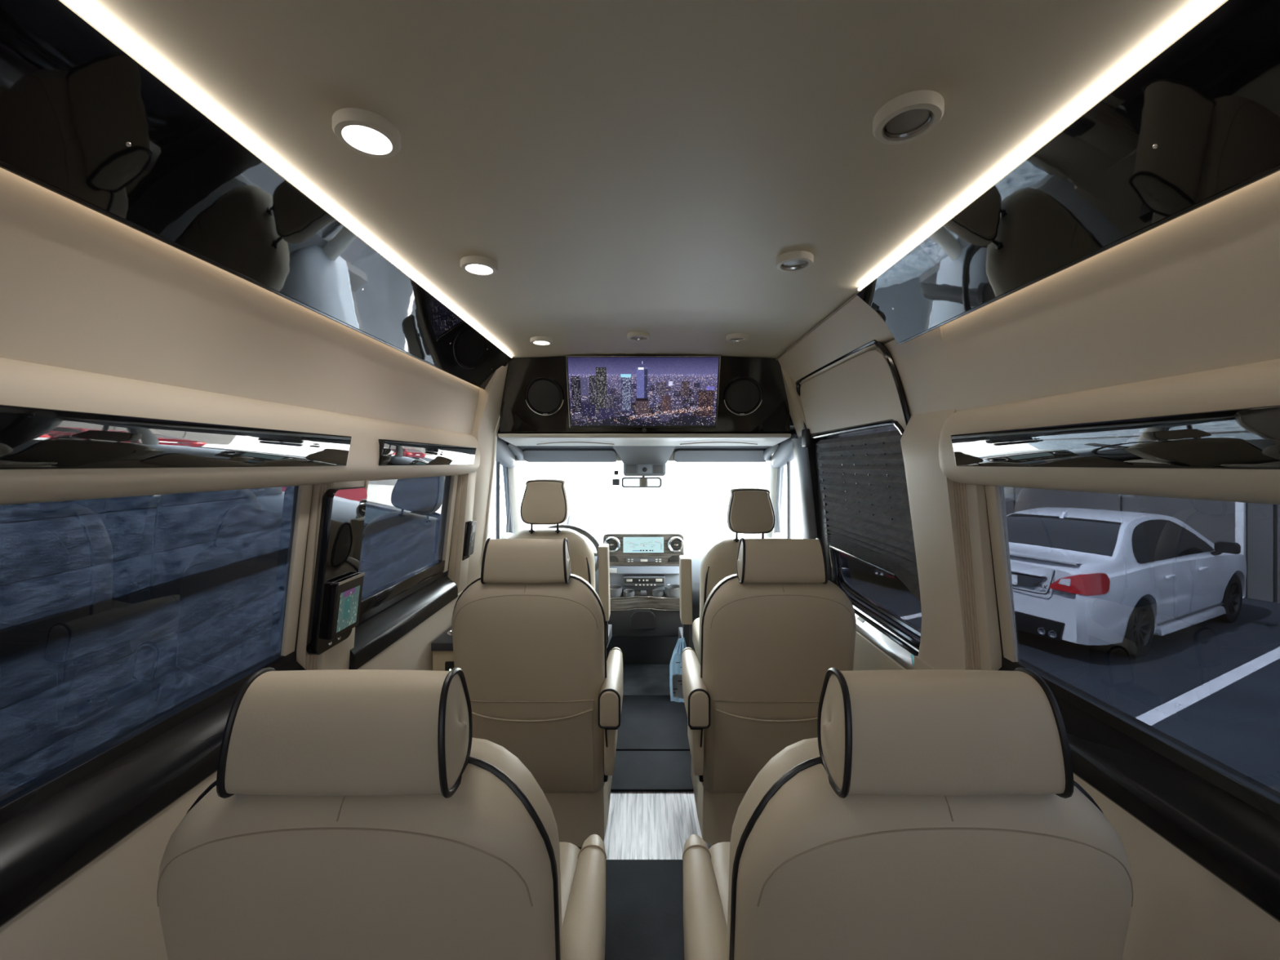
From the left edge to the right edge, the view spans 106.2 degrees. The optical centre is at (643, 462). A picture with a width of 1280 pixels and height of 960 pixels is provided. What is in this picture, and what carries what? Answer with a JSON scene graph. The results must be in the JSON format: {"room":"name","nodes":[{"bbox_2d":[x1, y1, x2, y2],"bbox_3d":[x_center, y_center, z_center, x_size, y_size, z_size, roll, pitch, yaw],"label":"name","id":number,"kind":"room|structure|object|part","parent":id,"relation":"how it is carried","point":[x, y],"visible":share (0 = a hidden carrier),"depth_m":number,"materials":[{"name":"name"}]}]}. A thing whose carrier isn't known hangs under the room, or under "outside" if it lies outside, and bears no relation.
{"room":"vehicle interior","nodes":[
{"label":"vehicle interior","id":0,"kind":"room"},
{"bbox_2d":[0,167,508,959],"bbox_3d":[-0.772,0.460,0.490,0.276,1.900,3.880,0,0,0],"label":"wall","id":1,"kind":"structure","parent":0,"point":[83,289],"depth_m":0.79,"materials":[{"name":"beige leather"}]},
{"bbox_2d":[0,485,298,825],"bbox_3d":[-0.832,0.230,-0.136,0.100,0.760,2.628,0,0,0],"label":"window","id":2,"kind":"structure","parent":1,"relation":"in","point":[123,620],"depth_m":0.77,"materials":[{"name":"clear glass"}]},
{"bbox_3d":[-0.832,0.230,-0.136,0.100,0.760,2.628,0,0,0],"label":"frame","id":3,"kind":"part","parent":2,"relation":"part of","materials":[{"name":"black"}]},
{"bbox_2d":[0,659,306,927],"bbox_3d":[-0.834,0.521,-0.140,0.077,0.113,2.620,0,0,0],"label":"window sill","id":4,"kind":"structure","parent":1,"relation":"attached to","point":[45,845],"depth_m":0.72,"materials":[{"name":"black"}]},
{"bbox_3d":[-0.828,-0.200,0.375,0.164,0.400,3.650,0,0,0],"label":"panel","id":5,"kind":"part","parent":1,"relation":"part of","materials":[{"name":"beige leather"}]},
{"bbox_2d":[0,357,479,505],"bbox_3d":[-0.772,-0.039,0.383,0.096,0.182,3.665,0,0,0],"label":"window valance","id":6,"kind":"object","parent":1,"relation":"attached to","point":[66,434],"visible":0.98,"depth_m":0.76,"materials":[{"name":"beige leather"}]},
{"bbox_2d":[306,486,367,654],"bbox_3d":[-0.791,0.270,1.247,0.070,0.412,0.146,0,0,0],"label":"panel","id":7,"kind":"object","parent":1,"relation":"attached to","point":[338,583],"visible":1,"depth_m":1.21,"materials":[{"name":"black"}]},
{"bbox_3d":[-0.840,0.407,1.277,0.125,0.765,0.136,0,0,0],"label":"pillar panel","id":8,"kind":"part","parent":1,"relation":"part of","materials":[{"name":"plastic"}]},
{"bbox_2d":[348,574,457,669],"bbox_3d":[-0.834,0.521,1.692,0.077,0.113,0.735,0,0,0],"label":"window sill","id":9,"kind":"structure","parent":1,"relation":"attached to","point":[373,635],"depth_m":1.59,"materials":[{"name":"black"}]},
{"bbox_2d":[358,475,451,623],"bbox_3d":[-0.832,0.230,1.685,0.100,0.760,0.750,0,0,0],"label":"window","id":10,"kind":"structure","parent":1,"relation":"in","point":[404,528],"depth_m":1.66,"materials":[{"name":"clear glass"}]},
{"bbox_3d":[-0.832,0.230,1.685,0.100,0.760,0.750,0,0,0],"label":"frame","id":11,"kind":"part","parent":10,"relation":"part of","materials":[{"name":"black"}]},
{"bbox_3d":[-0.847,0.432,1.695,0.022,0.045,0.670,0,0,0],"label":"sash rail","id":12,"kind":"part","parent":10,"relation":"part of","materials":[{"name":"plastic"}]},
{"bbox_3d":[-0.829,0.285,2.150,0.146,0.650,0.100,0,0,0],"label":"pillar panel","id":13,"kind":"part","parent":1,"relation":"part of","materials":[{"name":"plastic"}]},
{"bbox_2d":[462,520,476,560],"bbox_3d":[-0.782,0.345,2.150,0.050,0.170,0.076,0,0,0],"label":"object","id":14,"kind":"object","parent":1,"relation":"attached to","point":[470,526],"visible":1,"depth_m":2.12,"materials":[{"name":"black plastic"}]},
{"bbox_3d":[-0.769,0.460,2.310,0.271,1.900,0.240,0,0,0],"label":"pillar post","id":15,"kind":"part","parent":1,"relation":"part of","materials":[{"name":"beige leather"}]},
{"bbox_2d":[496,435,524,533],"bbox_3d":[-0.819,0.273,3.010,0.176,0.874,0.860,0,0,0],"label":"wall pillar","id":16,"kind":"structure","parent":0,"point":[504,451],"depth_m":3.08,"materials":[{"name":"white plastic"}]},
{"bbox_3d":[-0.768,-0.071,2.910,0.073,0.114,0.240,0,0,0],"label":"grab handle","id":17,"kind":"part","parent":16,"relation":"part of","materials":[{"name":"grey plastic"}]},
{"bbox_2d":[58,0,1228,358],"bbox_3d":[0.000,-0.528,0.420,1.320,0.063,3.740,0,0,0],"label":"ceiling","id":18,"kind":"structure","parent":0,"point":[623,167],"depth_m":0.73,"materials":[{"name":"beige"}]},
{"bbox_2d":[0,0,511,389],"bbox_3d":[-0.675,-0.418,0.405,0.106,0.168,3.710,0,0,0],"label":"soffit panel","id":19,"kind":"object","parent":18,"relation":"attached to","point":[82,121],"visible":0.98,"depth_m":0.70,"materials":[{"name":"glossy black plastic"}]},
{"bbox_3d":[-0.724,-0.337,0.390,0.008,0.007,3.680,0,0,0],"label":"edge trim","id":20,"kind":"part","parent":19,"relation":"part of","materials":[{"name":"black rubber"}]},
{"bbox_2d":[62,0,511,357],"bbox_3d":[-0.618,-0.497,0.403,0.006,0.006,3.705,0,0,0],"label":"led strip","id":21,"kind":"object","parent":18,"relation":"attached to","point":[73,4],"visible":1,"depth_m":0.71,"materials":[{"name":"plastic"}]},
{"bbox_2d":[332,107,400,158],"bbox_3d":[-0.424,-0.506,0.739,0.092,0.021,0.092,0,0,0],"label":"recessed light","id":22,"kind":"object","parent":18,"relation":"in","point":[366,132],"visible":1,"depth_m":0.73,"materials":[{"name":"white plastic"}]},
{"bbox_2d":[460,255,497,275],"bbox_3d":[-0.421,-0.506,1.233,0.092,0.021,0.092,0,0,0],"label":"recessed light","id":23,"kind":"object","parent":18,"relation":"in","point":[478,265],"visible":1,"depth_m":1.22,"materials":[{"name":"white plastic"}]},
{"bbox_2d":[530,336,552,345],"bbox_3d":[-0.421,-0.506,1.988,0.092,0.021,0.092,0,0,0],"label":"recessed light","id":24,"kind":"object","parent":18,"relation":"in","point":[538,340],"visible":0.99,"depth_m":1.96,"materials":[{"name":"white plastic"}]},
{"bbox_2d":[626,331,649,341],"bbox_3d":[-0.020,-0.510,1.935,0.092,0.021,0.092,0,0,0],"label":"recessed light","id":25,"kind":"object","parent":18,"relation":"in","point":[634,335],"visible":0.99,"depth_m":1.91,"materials":[{"name":"white plastic"}]},
{"bbox_2d":[725,333,749,342],"bbox_3d":[0.380,-0.506,1.945,0.092,0.021,0.092,0,0,0],"label":"recessed light","id":26,"kind":"object","parent":18,"relation":"in","point":[735,337],"visible":1,"depth_m":1.92,"materials":[{"name":"white plastic"}]},
{"bbox_2d":[775,250,813,271],"bbox_3d":[0.379,-0.506,1.208,0.092,0.021,0.092,0,0,0],"label":"recessed light","id":27,"kind":"object","parent":18,"relation":"in","point":[795,260],"visible":1,"depth_m":1.20,"materials":[{"name":"white plastic"}]},
{"bbox_2d":[872,89,944,144],"bbox_3d":[0.388,-0.506,0.707,0.092,0.021,0.092,0,0,0],"label":"recessed light","id":28,"kind":"object","parent":18,"relation":"in","point":[908,117],"visible":1,"depth_m":0.70,"materials":[{"name":"white plastic"}]},
{"bbox_2d":[857,0,1225,290],"bbox_3d":[0.618,-0.497,-0.035,0.006,0.006,2.830,0,0,0],"label":"led strip","id":29,"kind":"object","parent":18,"relation":"attached to","point":[1213,4],"visible":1,"depth_m":0.68,"materials":[{"name":"plastic"}]},
{"bbox_2d":[856,0,1279,344],"bbox_3d":[0.675,-0.418,-0.022,0.106,0.168,2.855,0,0,0],"label":"soffit panel","id":30,"kind":"object","parent":18,"relation":"attached to","point":[1198,124],"visible":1,"depth_m":0.68,"materials":[{"name":"glossy black plastic"}]},
{"bbox_3d":[0.724,-0.337,-0.048,0.008,0.007,2.805,0,0,0],"label":"edge trim","id":31,"kind":"part","parent":30,"relation":"part of","materials":[{"name":"black rubber"}]},
{"bbox_2d":[577,664,711,859],"bbox_3d":[0.000,1.440,1.085,1.800,0.060,5.070,0,0,0],"label":"floor","id":32,"kind":"structure","parent":0,"point":[641,825],"depth_m":1.91,"materials":[{"name":"grey wood"}]},
{"bbox_2d":[156,666,606,959],"bbox_3d":[-0.361,0.845,0.920,0.590,1.130,0.650,0,0,0],"label":"seat","id":33,"kind":"object","parent":32,"relation":"on","point":[346,814],"visible":1,"depth_m":0.61,"materials":[{"name":"beige leather"}]},
{"bbox_3d":[-0.388,0.813,0.731,0.524,0.797,0.263,0,0,0],"label":"backrest","id":34,"kind":"part","parent":33,"relation":"part of","materials":[{"name":"beige leather"}]},
{"bbox_2d":[559,841,580,924],"bbox_3d":[-0.388,1.038,0.993,0.492,0.169,0.505,0,0,0],"label":"cushion","id":35,"kind":"object","parent":33,"relation":"on","point":[569,852],"depth_m":1.14,"materials":[{"name":"beige leather"}]},
{"bbox_3d":[-0.104,0.833,0.810,0.074,0.127,0.429,0,0,0],"label":"armrest","id":36,"kind":"part","parent":33,"relation":"part of","materials":[{"name":"beige leather"}]},
{"bbox_2d":[431,625,454,671],"bbox_3d":[-0.727,1.024,1.979,0.117,0.731,0.412,0,0,0],"label":"base cabinet","id":37,"kind":"object","parent":32,"relation":"on","point":[442,647],"visible":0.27,"depth_m":1.78,"materials":[{"name":"beige"}]},
{"bbox_2d":[444,661,454,671],"bbox_3d":[-0.710,0.777,1.781,0.050,0.085,0.012,0,0,0],"label":"power socket","id":38,"kind":"object","parent":37,"relation":"attached to","point":[449,665],"depth_m":1.77,"materials":[{"name":"black plastic"}]},
{"bbox_2d":[451,537,622,847],"bbox_3d":[-0.371,0.833,1.920,0.590,1.153,0.650,0,0,0],"label":"seat","id":39,"kind":"object","parent":32,"relation":"on","point":[529,633],"visible":0.88,"depth_m":1.63,"materials":[{"name":"beige leather"}]},
{"bbox_3d":[-0.398,0.801,1.731,0.524,0.813,0.263,0,0,0],"label":"backrest","id":40,"kind":"part","parent":39,"relation":"part of","materials":[{"name":"beige leather"}]},
{"bbox_3d":[-0.144,1.127,1.750,0.032,0.051,0.040,0,0,0],"label":"recline lever","id":41,"kind":"part","parent":39,"relation":"part of","materials":[{"name":"black plastic"}]},
{"bbox_3d":[-0.114,0.821,1.810,0.074,0.130,0.429,0,0,0],"label":"armrest","id":42,"kind":"part","parent":39,"relation":"part of","materials":[{"name":"beige leather"}]},
{"bbox_2d":[508,479,612,648],"bbox_3d":[-0.461,0.747,2.660,0.589,1.326,0.720,0,0,0],"label":"seat","id":43,"kind":"object","parent":32,"relation":"on","point":[544,501],"visible":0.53,"depth_m":2.43,"materials":[{"name":"beige leather"}]},
{"bbox_3d":[-0.505,0.718,2.535,0.500,0.745,0.230,0,0,0],"label":"backrest","id":44,"kind":"part","parent":43,"relation":"part of","materials":[{"name":"beige leather"}]},
{"bbox_3d":[-0.192,0.582,2.360,0.052,0.360,0.120,0,0,0],"label":"folded armrest","id":45,"kind":"part","parent":43,"relation":"part of","materials":[{"name":"beige leather"}]},
{"bbox_3d":[-0.190,0.927,2.540,0.024,0.109,0.360,0,0,0],"label":"hinge arm","id":46,"kind":"part","parent":43,"relation":"part of","materials":[{"name":"metal"}]},
{"bbox_2d":[604,859,684,959],"bbox_3d":[0.040,1.405,0.400,0.640,0.010,2.600,0,0,0],"label":"floor mat","id":47,"kind":"object","parent":32,"relation":"on","point":[644,898],"visible":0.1,"depth_m":1.50,"materials":[{"name":"carpet"}]},
{"bbox_2d":[610,751,693,791],"bbox_3d":[0.040,1.404,2.199,0.640,0.012,0.278,0,0,0],"label":"floor mat","id":48,"kind":"object","parent":32,"relation":"on","point":[634,771],"visible":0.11,"depth_m":2.18,"materials":[{"name":"carpet"}]},
{"bbox_2d":[586,531,718,664],"bbox_3d":[0.000,0.933,3.376,1.740,0.955,0.848,0,0,0],"label":"dashboard","id":49,"kind":"object","parent":32,"relation":"on","point":[645,620],"visible":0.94,"depth_m":3.10,"materials":[{"name":"grey"}]},
{"bbox_2d":[545,514,599,572],"bbox_3d":[-0.430,0.536,2.916,0.394,0.402,0.442,0,0,32],"label":"steering wheel","id":50,"kind":"object","parent":49,"relation":"attached to","point":[572,519],"visible":0.23,"depth_m":2.80,"materials":[{"name":"leather"}]},
{"bbox_2d":[604,536,620,552],"bbox_3d":[-0.201,0.526,3.091,0.106,0.106,0.018,0,0,0],"label":"air vent","id":51,"kind":"object","parent":49,"relation":"attached to","point":[614,542],"depth_m":3.09,"materials":[{"name":"silver metal"}]},
{"bbox_2d":[640,590,646,595],"bbox_3d":[0.000,0.817,3.025,0.036,0.020,0.050,0,0,0],"label":"switch","id":52,"kind":"object","parent":49,"relation":"attached to","point":[642,592],"depth_m":3.00,"materials":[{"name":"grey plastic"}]},
{"bbox_3d":[0.004,0.755,3.103,0.269,0.063,0.095,0,0,0],"label":"climate panel","id":53,"kind":"part","parent":49,"relation":"part of","materials":[{"name":"grey plastic"}]},
{"bbox_3d":[0.000,0.785,3.156,0.500,0.160,0.088,0,0,0],"label":"recess panel","id":54,"kind":"part","parent":49,"relation":"part of","materials":[{"name":"grey"}]},
{"bbox_2d":[609,589,679,610],"bbox_3d":[0.000,0.863,3.051,0.500,0.092,0.198,0,0,0],"label":"tray","id":55,"kind":"object","parent":49,"relation":"on","point":[624,599],"depth_m":2.98,"materials":[{"name":"brown wood"}]},
{"bbox_3d":[0.000,1.260,3.510,1.720,0.300,0.219,0,0,0],"label":"footwell panel","id":56,"kind":"part","parent":49,"relation":"part of","materials":[{"name":"grey plastic"}]},
{"bbox_2d":[667,536,684,552],"bbox_3d":[0.209,0.526,3.091,0.106,0.106,0.018,0,0,0],"label":"air vent","id":57,"kind":"object","parent":49,"relation":"attached to","point":[675,544],"depth_m":3.09,"materials":[{"name":"silver metal"}]},
{"bbox_3d":[0.000,0.990,3.480,1.720,0.280,0.280,0,0,0],"label":"panel","id":58,"kind":"part","parent":49,"relation":"part of","materials":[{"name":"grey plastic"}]},
{"bbox_2d":[616,695,690,751],"bbox_3d":[0.040,1.402,2.616,0.640,0.016,0.547,0,0,0],"label":"floor mat","id":59,"kind":"object","parent":32,"relation":"on","point":[647,722],"visible":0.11,"depth_m":2.56,"materials":[{"name":"carpet"}]},
{"bbox_2d":[678,488,774,664],"bbox_3d":[0.488,0.792,2.660,0.620,1.326,0.720,0,0,0],"label":"passenger seat","id":60,"kind":"object","parent":32,"relation":"on","point":[749,510],"visible":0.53,"depth_m":2.43,"materials":[{"name":"beige leather"}]},
{"bbox_2d":[669,636,686,702],"bbox_3d":[0.177,0.978,2.274,0.106,0.295,0.047,0,0,0],"label":"plastic bag","id":61,"kind":"object","parent":60,"relation":"hanging from","point":[675,666],"visible":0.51,"depth_m":2.27,"materials":[{"name":"blue"}]},
{"bbox_3d":[0.176,1.051,2.269,0.080,0.111,0.032,0,0,0],"label":"printed panel","id":62,"kind":"part","parent":61,"relation":"part of","materials":[{"name":"grey"}]},
{"bbox_3d":[0.209,0.943,2.540,0.024,0.109,0.360,0,0,0],"label":"hinge arm","id":63,"kind":"part","parent":60,"relation":"part of","materials":[{"name":"metal"}]},
{"bbox_3d":[0.207,0.619,2.360,0.058,0.318,0.119,0,0,0],"label":"folded armrest","id":64,"kind":"part","parent":60,"relation":"part of","materials":[{"name":"beige leather"}]},
{"bbox_2d":[692,617,699,662],"bbox_3d":[0.548,1.035,2.770,0.500,0.180,0.500,0,0,0],"label":"cushion","id":65,"kind":"object","parent":60,"relation":"on","point":[695,624],"depth_m":2.78,"materials":[{"name":"beige leather"}]},
{"bbox_3d":[0.548,0.762,2.535,0.500,0.745,0.230,0,0,0],"label":"backrest","id":66,"kind":"part","parent":60,"relation":"part of","materials":[{"name":"beige leather"}]},
{"bbox_2d":[681,537,856,845],"bbox_3d":[0.443,0.833,1.920,0.590,1.153,0.650,0,0,0],"label":"seat","id":67,"kind":"object","parent":32,"relation":"on","point":[772,629],"visible":0.84,"depth_m":1.63,"materials":[{"name":"beige leather"}]},
{"bbox_3d":[0.186,0.821,1.810,0.074,0.130,0.429,0,0,0],"label":"armrest","id":68,"kind":"part","parent":67,"relation":"part of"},
{"bbox_3d":[0.216,1.127,1.750,0.032,0.051,0.040,0,0,0],"label":"recline lever","id":69,"kind":"part","parent":67,"relation":"part of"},
{"bbox_3d":[0.470,0.801,1.731,0.524,0.813,0.263,0,0,0],"label":"backrest","id":70,"kind":"part","parent":67,"relation":"part of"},
{"bbox_2d":[682,666,1133,959],"bbox_3d":[0.365,0.845,0.920,0.590,1.130,0.650,0,0,0],"label":"seat","id":71,"kind":"object","parent":32,"relation":"on","point":[929,814],"visible":1,"depth_m":0.61,"materials":[{"name":"beige leather"}]},
{"bbox_3d":[0.108,0.833,0.810,0.074,0.127,0.429,0,0,0],"label":"armrest","id":72,"kind":"part","parent":71,"relation":"part of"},
{"bbox_2d":[708,841,730,926],"bbox_3d":[0.392,1.038,0.993,0.492,0.169,0.505,0,0,0],"label":"cushion","id":73,"kind":"object","parent":71,"relation":"on","point":[720,851],"depth_m":1.14,"materials":[{"name":"leather"}]},
{"bbox_3d":[0.392,0.813,0.731,0.524,0.797,0.263,0,0,0],"label":"backrest","id":74,"kind":"part","parent":71,"relation":"part of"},
{"bbox_2d":[497,430,791,449],"bbox_3d":[0.000,-0.133,2.950,1.720,0.115,0.340,0,0,0],"label":"ceiling","id":75,"kind":"structure","parent":0,"point":[522,447],"depth_m":2.78,"materials":[{"name":"grey plastic"}]},
{"bbox_2d":[522,448,617,462],"bbox_3d":[-0.455,-0.046,2.972,0.580,0.085,0.108,0,0,0],"label":"sun visor","id":76,"kind":"object","parent":75,"relation":"attached to","point":[530,455],"visible":0.93,"depth_m":2.95,"materials":[{"name":"grey plastic"}]},
{"bbox_2d":[612,445,675,476],"bbox_3d":[0.004,-0.037,2.930,0.387,0.245,0.300,0,0,0],"label":"console","id":77,"kind":"object","parent":75,"relation":"attached to","point":[637,460],"visible":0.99,"depth_m":2.94,"materials":[{"name":"grey plastic"}]},
{"bbox_2d":[621,475,662,487],"bbox_3d":[-0.012,0.120,3.039,0.254,0.073,0.041,0,0,0],"label":"mirror","id":78,"kind":"object","parent":77,"relation":"attached to","point":[626,482],"visible":1,"depth_m":3.02,"materials":[{"name":"white mirror"}]},
{"bbox_2d":[622,478,660,486],"bbox_3d":[-0.012,0.123,3.019,0.232,0.048,0.002,0,0,0],"label":"mirror glass","id":79,"kind":"object","parent":78,"relation":"attached to","point":[626,482],"depth_m":3.02,"materials":[{"name":"white"}]},
{"bbox_2d":[625,464,662,473],"bbox_3d":[0.005,0.025,3.031,0.260,0.082,0.038,0,0,0],"label":"dashboard camera","id":80,"kind":"object","parent":77,"relation":"attached to","point":[629,468],"depth_m":3.03,"materials":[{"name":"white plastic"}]},
{"bbox_3d":[0.009,0.038,3.029,0.086,0.056,0.010,0,0,0],"label":"sensor plate","id":81,"kind":"part","parent":77,"relation":"part of","materials":[{"name":"grey"}]},
{"bbox_2d":[673,448,766,462],"bbox_3d":[0.480,-0.046,2.972,0.590,0.085,0.108,0,0,0],"label":"sun visor","id":82,"kind":"object","parent":75,"relation":"attached to","point":[680,455],"visible":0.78,"depth_m":2.95,"materials":[{"name":"grey plastic"}]},
{"bbox_2d":[499,355,790,432],"bbox_3d":[0.007,-0.335,2.350,1.450,0.367,0.156,0,0,0],"label":"speaker panel","id":83,"kind":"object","parent":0,"point":[772,415],"depth_m":2.35,"materials":[{"name":"plastic"}]},
{"bbox_2d":[524,376,564,415],"bbox_3d":[-0.479,-0.323,2.331,0.188,0.182,0.077,0,0,0],"label":"speaker","id":84,"kind":"object","parent":83,"relation":"attached to","point":[544,395],"visible":1,"depth_m":2.32},
{"bbox_2d":[528,379,560,412],"bbox_3d":[-0.479,-0.325,2.330,0.164,0.154,0.063,0,0,0],"label":"grille","id":85,"kind":"object","parent":84,"relation":"attached to","point":[544,395],"depth_m":2.32,"materials":[{"name":"black"}]},
{"bbox_2d":[565,355,720,427],"bbox_3d":[-0.002,-0.340,2.318,0.726,0.332,0.139,0,0,0],"label":"television","id":86,"kind":"object","parent":83,"relation":"attached to","point":[603,391],"visible":1,"depth_m":2.31,"materials":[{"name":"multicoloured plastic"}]},
{"bbox_2d":[497,433,791,445],"bbox_3d":[0.005,-0.122,2.591,1.509,0.047,0.417,0,0,0],"label":"trim","id":87,"kind":"structure","parent":83,"relation":"attached to","point":[516,439],"depth_m":2.44,"materials":[{"name":"white plastic"}]},
{"bbox_2d":[723,376,762,415],"bbox_3d":[0.482,-0.323,2.331,0.188,0.182,0.077,0,0,0],"label":"speaker","id":88,"kind":"object","parent":83,"relation":"attached to","point":[743,395],"visible":1,"depth_m":2.32},
{"bbox_2d":[498,413,795,430],"bbox_3d":[0.000,0.455,1.195,1.900,2.150,5.410,0,0,0],"label":"wall","id":89,"kind":"structure","parent":0,"point":[792,426],"depth_m":2.46,"materials":[{"name":"grey"}]},
{"bbox_2d":[495,461,513,538],"bbox_3d":[-0.844,0.655,2.905,0.123,1.510,0.910,0,0,0],"label":"door","id":90,"kind":"structure","parent":89,"relation":"in","point":[509,531],"depth_m":3.00,"materials":[{"name":"grey plastic"}]},
{"bbox_3d":[-0.830,0.477,2.930,0.096,0.105,0.096,0,0,0],"label":"knob","id":91,"kind":"part","parent":90,"relation":"part of","materials":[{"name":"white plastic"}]},
{"bbox_2d":[513,449,773,461],"bbox_3d":[0.000,-0.051,3.090,1.720,0.078,0.060,0,0,0],"label":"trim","id":92,"kind":"structure","parent":89,"relation":"attached to","point":[671,458],"depth_m":3.06,"materials":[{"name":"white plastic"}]},
{"bbox_2d":[772,461,791,538],"bbox_3d":[0.844,0.655,2.905,0.123,1.510,0.910,0,0,0],"label":"door","id":93,"kind":"structure","parent":89,"relation":"in","point":[777,528],"depth_m":2.99,"materials":[{"name":"grey plastic"}]},
{"bbox_3d":[0.830,0.477,2.930,0.096,0.105,0.096,0,0,0],"label":"knob","id":94,"kind":"part","parent":93,"relation":"part of","materials":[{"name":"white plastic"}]},
{"bbox_2d":[775,289,862,359],"bbox_3d":[0.629,-0.493,1.835,0.006,0.012,0.890,0,0,0],"label":"trim","id":95,"kind":"structure","parent":89,"relation":"attached to","point":[855,295],"depth_m":1.68,"materials":[{"name":"beige"}]},
{"bbox_2d":[777,295,894,385],"bbox_3d":[0.771,-0.464,1.845,0.278,0.192,0.910,0,0,0],"label":"trim","id":96,"kind":"structure","parent":89,"relation":"attached to","point":[856,324],"depth_m":1.68,"materials":[{"name":"beige leather"}]},
{"bbox_2d":[816,430,920,601],"bbox_3d":[0.816,0.160,1.799,0.078,0.525,0.744,0,0,0],"label":"pleated shade","id":97,"kind":"object","parent":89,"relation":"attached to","point":[869,522],"visible":0.96,"depth_m":1.71,"materials":[{"name":"black"}]},
{"bbox_3d":[0.843,0.373,1.860,0.024,0.012,0.580,0,0,0],"label":"rail","id":98,"kind":"part","parent":97,"relation":"part of","materials":[{"name":"black"}]},
{"bbox_3d":[0.000,0.245,3.370,1.720,0.890,0.509,0,0,0],"label":"window","id":99,"kind":"structure","parent":89,"relation":"in","visible":0},
{"bbox_2d":[612,466,619,485],"bbox_3d":[-0.179,0.083,3.136,0.048,0.126,0.037,0,0,0],"label":"camera","id":100,"kind":"object","parent":99,"relation":"attached to","point":[615,482],"visible":1,"depth_m":3.12,"materials":[{"name":"grey plastic"}]},
{"bbox_2d":[499,459,798,497],"bbox_3d":[2.000,-1.440,32.000,56.600,7.100,4.600,0,0,0],"label":"sky","id":101,"kind":"structure","parent":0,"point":[582,479],"depth_m":30.00,"materials":[{"name":"white"}]},
{"bbox_2d":[763,432,798,537],"bbox_3d":[0.819,0.273,3.010,0.176,0.874,0.860,0,0,0],"label":"wall pillar","id":102,"kind":"structure","parent":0,"point":[783,451],"depth_m":2.90,"materials":[{"name":"white plastic"}]},
{"bbox_3d":[0.768,-0.071,2.910,0.073,0.114,0.240,0,0,0],"label":"grab handle","id":103,"kind":"part","parent":102,"relation":"part of","materials":[{"name":"grey plastic"}]},
{"bbox_2d":[780,366,821,539],"bbox_3d":[0.769,0.460,2.355,0.271,1.900,0.230,0,0,0],"label":"wall pillar","id":104,"kind":"structure","parent":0,"point":[803,446],"depth_m":2.29,"materials":[{"name":"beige plastic"}]},
{"bbox_2d":[874,170,1279,959],"bbox_3d":[0.822,0.505,0.063,0.176,1.810,3.026,0,0,0],"label":"wall","id":105,"kind":"structure","parent":0,"point":[1197,291],"depth_m":0.79,"materials":[{"name":"beige leather"}]},
{"bbox_2d":[795,339,921,671],"bbox_3d":[0.818,0.483,1.885,0.208,1.754,1.030,0,0,0],"label":"door","id":106,"kind":"structure","parent":105,"relation":"in","point":[864,394],"depth_m":1.74,"materials":[{"name":"beige leather"}]},
{"bbox_3d":[0.858,0.345,2.295,0.107,0.930,0.210,0,0,0],"label":"frame","id":107,"kind":"part","parent":106,"relation":"part of","materials":[{"name":"plastic"}]},
{"bbox_3d":[0.857,0.230,1.865,0.079,0.760,0.990,0,0,0],"label":"pane","id":108,"kind":"part","parent":106,"relation":"part of","materials":[{"name":"clear glass"}]},
{"bbox_3d":[0.892,0.718,1.900,0.060,0.285,1.000,0,0,0],"label":"frame","id":109,"kind":"part","parent":106,"relation":"part of","materials":[{"name":"metal"}]},
{"bbox_3d":[0.820,0.524,1.391,0.171,1.772,0.371,0,0,0],"label":"pillar panel","id":110,"kind":"part","parent":105,"relation":"part of","materials":[{"name":"beige leather"}]},
{"bbox_3d":[0.828,-0.200,-0.025,0.164,0.400,2.850,0,0,0],"label":"panel","id":111,"kind":"part","parent":105,"relation":"part of","materials":[{"name":"beige leather"}]},
{"bbox_2d":[938,358,1279,504],"bbox_3d":[0.772,-0.039,-0.107,0.096,0.182,2.685,0,0,0],"label":"window valance","id":112,"kind":"object","parent":105,"relation":"attached to","point":[1211,434],"visible":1,"depth_m":0.72,"materials":[{"name":"beige leather"}]},
{"bbox_2d":[998,666,1279,922],"bbox_3d":[0.834,0.521,-0.158,0.077,0.113,2.585,0,0,0],"label":"window sill","id":113,"kind":"structure","parent":105,"relation":"attached to","point":[1233,840],"depth_m":0.72,"materials":[{"name":"black"}]},
{"bbox_2d":[999,486,1279,821],"bbox_3d":[0.832,0.230,-0.136,0.100,0.760,2.628,0,0,0],"label":"window","id":114,"kind":"structure","parent":105,"relation":"in","point":[1157,619],"depth_m":0.77,"materials":[{"name":"clear glass"}]},
{"bbox_3d":[0.832,0.230,-0.136,0.100,0.760,2.628,0,0,0],"label":"frame","id":115,"kind":"part","parent":114,"relation":"part of","materials":[{"name":"black"}]},
{"bbox_3d":[0.000,2.210,-1.250,60.000,0.200,25.500,0,0,0],"label":"ground","id":116,"kind":"structure","parent":0,"visible":0},
{"bbox_2d":[488,461,500,538],"bbox_3d":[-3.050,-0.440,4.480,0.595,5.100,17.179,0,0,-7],"label":"side window","id":117,"kind":"structure","parent":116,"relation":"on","point":[491,534],"depth_m":12.07,"materials":[{"name":"glass"}]},
{"label":"outside","id":118,"kind":"structure","parent":0,"visible":0},
{"bbox_2d":[499,497,803,539],"bbox_3d":[0.000,2.212,40.750,120.000,0.195,58.500,0,0,0],"label":"ground","id":119,"kind":"structure","parent":118,"point":[695,517],"depth_m":19.34,"materials":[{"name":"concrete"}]}
]}

